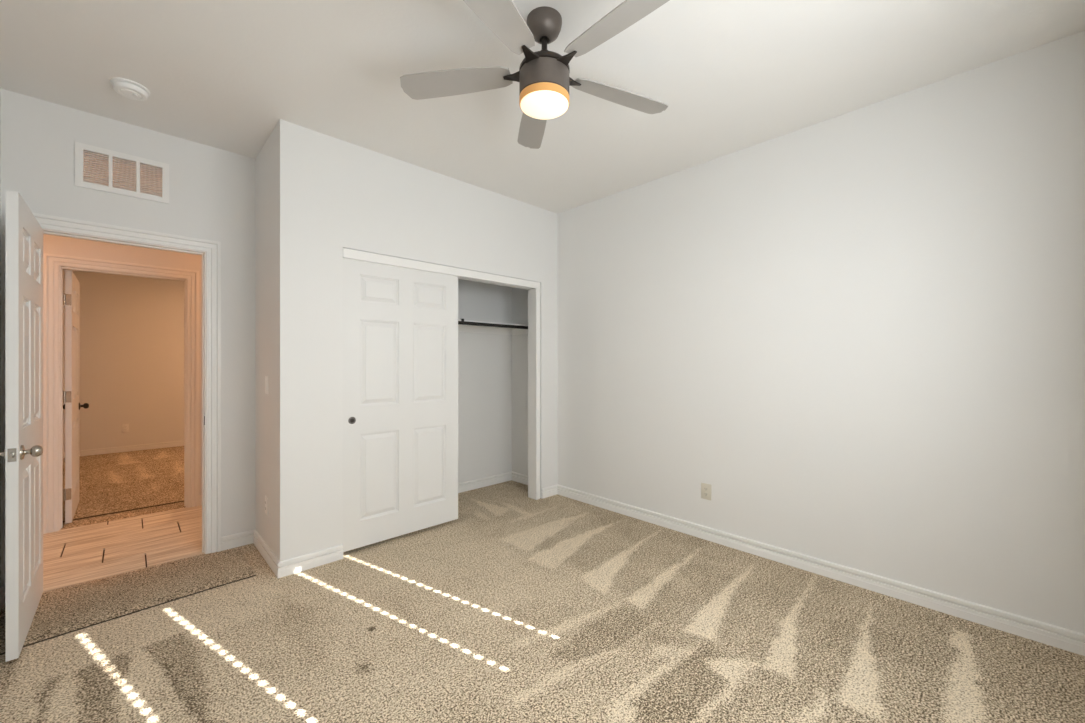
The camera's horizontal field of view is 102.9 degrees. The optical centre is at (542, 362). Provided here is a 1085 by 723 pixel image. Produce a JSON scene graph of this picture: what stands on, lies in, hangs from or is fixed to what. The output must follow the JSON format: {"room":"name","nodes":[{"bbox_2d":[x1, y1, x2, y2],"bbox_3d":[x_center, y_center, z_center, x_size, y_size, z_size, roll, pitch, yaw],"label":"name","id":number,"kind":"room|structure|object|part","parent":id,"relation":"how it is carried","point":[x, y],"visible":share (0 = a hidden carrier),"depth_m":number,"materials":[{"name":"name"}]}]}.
{"room":"empty bedroom","nodes":[
{"label":"empty bedroom","id":0,"kind":"room"},
{"bbox_2d":[0,87,0,587],"bbox_3d":[-1.528,-0.090,0.790,0.120,2.780,4.159,0,0,-44],"label":"wall","id":1,"kind":"structure","parent":0,"point":[0,87],"depth_m":2.32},
{"bbox_2d":[0,586,4,610],"bbox_3d":[-1.530,1.254,0.892,0.016,0.092,4.009,0,0,-44],"label":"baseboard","id":2,"kind":"structure","parent":1,"relation":"attached to","point":[2,595],"depth_m":2.29,"materials":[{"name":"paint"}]},
{"bbox_2d":[0,190,42,661],"bbox_3d":[-2.556,0.271,2.143,0.164,2.030,0.774,0,0,-44],"label":"bedroom door","id":3,"kind":"structure","parent":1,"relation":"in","point":[23,453],"depth_m":1.94,"materials":[{"name":"paint"}]},
{"bbox_3d":[-2.372,0.400,1.879,0.064,0.066,0.066,0,0,-44],"label":"door knob","id":4,"kind":"part","parent":3,"relation":"part of","materials":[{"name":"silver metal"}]},
{"bbox_3d":[-2.295,0.400,1.871,0.025,0.058,0.002,0,0,-44],"label":"latch plate","id":5,"kind":"part","parent":3,"relation":"part of","materials":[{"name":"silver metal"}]},
{"bbox_3d":[-2.300,0.400,1.948,0.064,0.066,0.066,0,0,-44],"label":"door knob","id":6,"kind":"part","parent":3,"relation":"part of","materials":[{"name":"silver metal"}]},
{"bbox_2d":[33,213,220,553],"bbox_3d":[-2.600,0.234,2.709,0.930,2.133,0.134,0,0,-44],"label":"door frame","id":7,"kind":"structure","parent":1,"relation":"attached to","point":[212,249],"depth_m":2.94,"materials":[{"name":"paint"}]},
{"bbox_2d":[43,177,201,494],"bbox_3d":[-3.143,-0.090,4.006,5.400,2.780,0.115,0,0,-44],"label":"wall","id":8,"kind":"structure","parent":0,"point":[52,244],"depth_m":3.66,"materials":[{"name":"white paint"}]},
{"bbox_2d":[63,270,88,523],"bbox_3d":[-4.061,0.271,3.739,0.164,2.030,0.774,0,0,-44],"label":"room door","id":9,"kind":"structure","parent":8,"relation":"in","point":[72,406],"depth_m":3.48,"materials":[{"name":"paint"}]},
{"bbox_3d":[-4.061,0.271,3.739,0.036,2.030,0.756,0,0,-44],"label":"door","id":10,"kind":"part","parent":9,"relation":"part of","materials":[{"name":"paint"}]},
{"bbox_3d":[-4.245,0.400,4.003,0.064,0.066,0.066,0,0,-44],"label":"door knob","id":11,"kind":"part","parent":9,"relation":"part of","materials":[{"name":"brown metal"}]},
{"bbox_2d":[43,253,198,533],"bbox_3d":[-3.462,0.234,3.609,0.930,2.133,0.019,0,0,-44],"label":"trim","id":12,"kind":"structure","parent":8,"relation":"attached to","point":[51,262],"depth_m":3.34,"materials":[{"name":"paint"}]},
{"bbox_2d":[199,495,201,505],"bbox_3d":[-2.136,1.254,4.880,2.738,0.092,0.016,0,0,-44],"label":"baseboard","id":13,"kind":"structure","parent":8,"relation":"attached to","point":[200,496],"depth_m":3.94,"materials":[{"name":"paint"}]},
{"bbox_2d":[63,269,183,451],"bbox_3d":[-4.459,-0.090,5.381,5.600,2.780,3.690,0,0,-44],"label":"wall","id":14,"kind":"structure","parent":0,"point":[131,328],"depth_m":6.30,"materials":[{"name":"white paint"}]},
{"bbox_2d":[63,440,183,457],"bbox_3d":[-5.660,1.254,6.636,5.400,0.092,0.016,0,0,-44],"label":"baseboard","id":15,"kind":"structure","parent":14,"relation":"attached to","point":[173,443],"depth_m":6.29,"materials":[{"name":"paint"}]},
{"bbox_2d":[122,424,128,431],"bbox_3d":[-6.046,0.948,6.270,0.071,0.116,0.009,0,0,-44],"label":"wall outlet","id":16,"kind":"object","parent":14,"relation":"attached to","point":[125,427],"visible":1,"depth_m":6.27,"materials":[{"name":"white plastic"}]},
{"bbox_2d":[63,446,183,520],"bbox_3d":[-4.471,1.290,5.393,5.400,0.001,3.475,0,0,-44],"label":"floor","id":17,"kind":"structure","parent":0,"point":[120,481],"depth_m":4.74,"materials":[{"name":"beige carpet"}]},
{"bbox_2d":[43,500,204,591],"bbox_3d":[-2.530,1.360,3.366,5.600,0.120,9.267,0,0,-44],"label":"floor","id":18,"kind":"structure","parent":0,"point":[124,541],"depth_m":3.07,"materials":[{"name":"brown wood"}]},
{"bbox_2d":[61,502,185,529],"bbox_3d":[-3.552,1.297,3.703,0.752,0.005,0.218,0,0,-44],"label":"carpet runner","id":19,"kind":"object","parent":18,"relation":"on","point":[104,518],"visible":0.94,"depth_m":3.67,"materials":[{"name":"beige carpet"}]},
{"bbox_2d":[1,89,511,601],"bbox_3d":[-2.287,-0.090,3.022,5.276,2.780,0.115,0,0,-44],"label":"wall","id":20,"kind":"structure","parent":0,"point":[212,189],"depth_m":3.00,"materials":[{"name":"white paint"}]},
{"bbox_2d":[75,142,168,203],"bbox_3d":[-2.579,-1.159,2.668,0.416,0.256,0.027,0,0,-44],"label":"wall grille","id":21,"kind":"object","parent":20,"relation":"attached to","point":[79,147],"visible":1,"depth_m":2.65,"materials":[{"name":"metal"}]},
{"bbox_2d":[221,529,254,550],"bbox_3d":[-2.151,1.254,3.062,0.203,0.092,0.016,0,0,-44],"label":"baseboard","id":22,"kind":"structure","parent":20,"relation":"attached to","point":[243,538],"depth_m":3.05,"materials":[{"name":"paint"}]},
{"bbox_2d":[458,319,527,334],"bbox_3d":[-1.053,-0.356,3.888,2.296,0.096,0.340,0,0,-44],"label":"closet shelf","id":23,"kind":"object","parent":20,"relation":"attached to","point":[461,328],"visible":0.23,"depth_m":4.52,"materials":[{"name":"paint"}]},
{"bbox_2d":[458,321,527,328],"bbox_3d":[-0.918,-0.362,3.747,2.259,0.056,0.056,0,0,-44],"label":"closet rod","id":24,"kind":"object","parent":23,"relation":"attached to","point":[459,322],"visible":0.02,"depth_m":4.15,"materials":[{"name":"black metal"}]},
{"bbox_2d":[255,128,274,553],"bbox_3d":[-1.837,-0.090,2.964,0.115,2.780,0.592,0,0,-44],"label":"wall","id":25,"kind":"structure","parent":0,"point":[265,160],"depth_m":2.91,"materials":[{"name":"white paint"}]},
{"bbox_2d":[253,529,279,577],"bbox_3d":[-1.839,1.254,2.871,0.016,0.092,0.723,0,0,-44],"label":"baseboard","id":26,"kind":"structure","parent":25,"relation":"attached to","point":[263,548],"depth_m":2.83,"materials":[{"name":"paint"}]},
{"bbox_2d":[265,496,267,514],"bbox_3d":[-1.836,0.948,2.873,0.009,0.116,0.071,0,0,-44],"label":"wall outlet","id":27,"kind":"object","parent":25,"relation":"attached to","point":[266,497],"visible":1,"depth_m":2.86,"materials":[{"name":"white plastic"}]},
{"bbox_2d":[265,376,267,393],"bbox_3d":[-1.830,0.148,2.865,0.010,0.116,0.071,0,0,-44],"label":"light switch","id":28,"kind":"object","parent":25,"relation":"attached to","point":[266,377],"visible":1,"depth_m":2.85,"materials":[{"name":"white plastic"}]},
{"bbox_2d":[275,119,556,560],"bbox_3d":[-0.763,-0.090,3.502,2.410,2.780,0.115,0,0,-44],"label":"wall","id":29,"kind":"structure","parent":0,"point":[332,194],"depth_m":2.85,"materials":[{"name":"white paint"}]},
{"bbox_2d":[278,544,342,577],"bbox_3d":[-1.463,1.254,2.741,0.380,0.092,0.016,0,0,-44],"label":"baseboard","id":30,"kind":"structure","parent":29,"relation":"attached to","point":[325,556],"depth_m":2.73,"materials":[{"name":"paint"}]},
{"bbox_2d":[343,258,457,551],"bbox_3d":[-1.022,0.278,3.219,0.901,1.985,0.038,0,0,-44],"label":"sliding door","id":31,"kind":"structure","parent":29,"relation":"in","point":[400,324],"depth_m":3.17,"materials":[{"name":"paint"}]},
{"bbox_2d":[343,248,539,288],"bbox_3d":[-0.683,-0.733,3.511,1.804,0.059,0.023,0,0,-44],"label":"trim","id":32,"kind":"structure","parent":29,"relation":"attached to","point":[347,253],"depth_m":3.34,"materials":[{"name":"paint"}]},
{"bbox_2d":[458,276,531,289],"bbox_3d":[-0.753,-0.733,3.548,1.755,0.057,0.058,0,0,-44],"label":"trim","id":33,"kind":"structure","parent":29,"relation":"attached to","point":[462,278],"depth_m":3.84,"materials":[{"name":"paint"}]},
{"bbox_2d":[528,289,539,499],"bbox_3d":[-0.082,0.299,4.152,0.048,2.002,0.118,0,0,-44],"label":"trim","id":34,"kind":"structure","parent":29,"relation":"attached to","point":[533,294],"depth_m":4.12,"materials":[{"name":"paint"}]},
{"bbox_2d":[541,485,556,498],"bbox_3d":[0.074,1.254,4.213,0.218,0.092,0.016,0,0,-44],"label":"baseboard","id":35,"kind":"structure","parent":29,"relation":"attached to","point":[546,492],"depth_m":4.20,"materials":[{"name":"paint"}]},
{"bbox_2d":[0,480,1084,722],"bbox_3d":[-0.243,1.300,2.118,3.612,0.001,4.041,0,0,-44],"label":"floor","id":36,"kind":"structure","parent":0,"point":[515,608],"depth_m":1.97,"materials":[{"name":"beige carpet"}]},
{"bbox_2d":[0,549,255,654],"bbox_3d":[-2.299,1.293,2.462,1.046,0.013,0.663,0,0,-44],"label":"carpet runner","id":37,"kind":"object","parent":36,"relation":"on","point":[60,612],"visible":0.91,"depth_m":2.41,"materials":[{"name":"beige carpet"}]},
{"bbox_2d":[0,0,1084,213],"bbox_3d":[-2.530,-1.530,3.366,5.600,0.100,9.267,0,0,-44],"label":"ceiling","id":38,"kind":"structure","parent":0,"point":[731,76],"depth_m":2.16,"materials":[{"name":"paint"}]},
{"bbox_2d":[110,77,149,100],"bbox_3d":[-2.211,-1.457,2.321,0.156,0.046,0.156,0,0,-44],"label":"smoke detector","id":39,"kind":"object","parent":38,"relation":"attached to","point":[130,89],"visible":1,"depth_m":2.29,"materials":[{"name":"white plastic"}]},
{"bbox_2d":[400,0,668,148],"bbox_3d":[0.046,-1.288,1.834,1.267,0.384,1.217,0,0,-44],"label":"ceiling fan","id":40,"kind":"object","parent":38,"relation":"hanging from","point":[543,78],"visible":1,"depth_m":1.82,"materials":[{"name":"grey metal"}]},
{"bbox_3d":[-0.392,-1.259,1.942,0.512,0.032,0.132,0,0,10],"label":"blade","id":41,"kind":"part","parent":40,"relation":"part of","materials":[{"name":"grey wood"}]},
{"bbox_3d":[-0.182,-1.259,1.514,0.132,0.032,0.512,0,0,28],"label":"blade","id":42,"kind":"part","parent":40,"relation":"part of","materials":[{"name":"grey wood"}]},
{"bbox_3d":[-0.048,-1.259,2.274,0.132,0.032,0.512,0,0,-8],"label":"blade","id":43,"kind":"part","parent":40,"relation":"part of","materials":[{"name":"grey wood"}]},
{"bbox_3d":[0.290,-1.259,1.580,0.132,0.032,0.512,0,0,-44],"label":"blade","id":44,"kind":"part","parent":40,"relation":"part of","materials":[{"name":"grey wood"}]},
{"bbox_3d":[0.373,-1.259,2.050,0.512,0.032,0.132,0,0,-26],"label":"blade","id":45,"kind":"part","parent":40,"relation":"part of","materials":[{"name":"grey wood"}]},
{"bbox_2d":[512,30,1084,633],"bbox_3d":[1.100,-0.090,3.385,0.120,2.780,4.274,0,0,-44],"label":"wall","id":46,"kind":"structure","parent":0,"point":[863,328],"depth_m":2.50,"materials":[{"name":"white paint"}]},
{"bbox_2d":[458,471,511,492],"bbox_3d":[-1.165,1.254,4.005,2.296,0.092,0.016,0,0,-44],"label":"baseboard","id":47,"kind":"structure","parent":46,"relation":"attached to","point":[491,480],"depth_m":4.53,"materials":[{"name":"paint"}]},
{"bbox_2d":[512,472,527,484],"bbox_3d":[-0.143,1.254,4.585,0.016,0.092,0.592,0,0,-44],"label":"baseboard","id":48,"kind":"structure","parent":46,"relation":"attached to","point":[517,477],"depth_m":4.68,"materials":[{"name":"paint"}]},
{"bbox_2d":[701,483,710,499],"bbox_3d":[1.205,0.948,3.183,0.009,0.116,0.078,0,0,-44],"label":"wall outlet","id":49,"kind":"object","parent":46,"relation":"attached to","point":[705,488],"visible":1,"depth_m":3.18,"materials":[{"name":"beige plastic"}]},
{"bbox_2d":[557,484,1084,655],"bbox_3d":[1.283,1.254,3.096,0.016,0.092,3.302,0,0,-44],"label":"baseboard","id":50,"kind":"structure","parent":46,"relation":"attached to","point":[1045,633],"depth_m":2.48,"materials":[{"name":"paint"}]}
]}

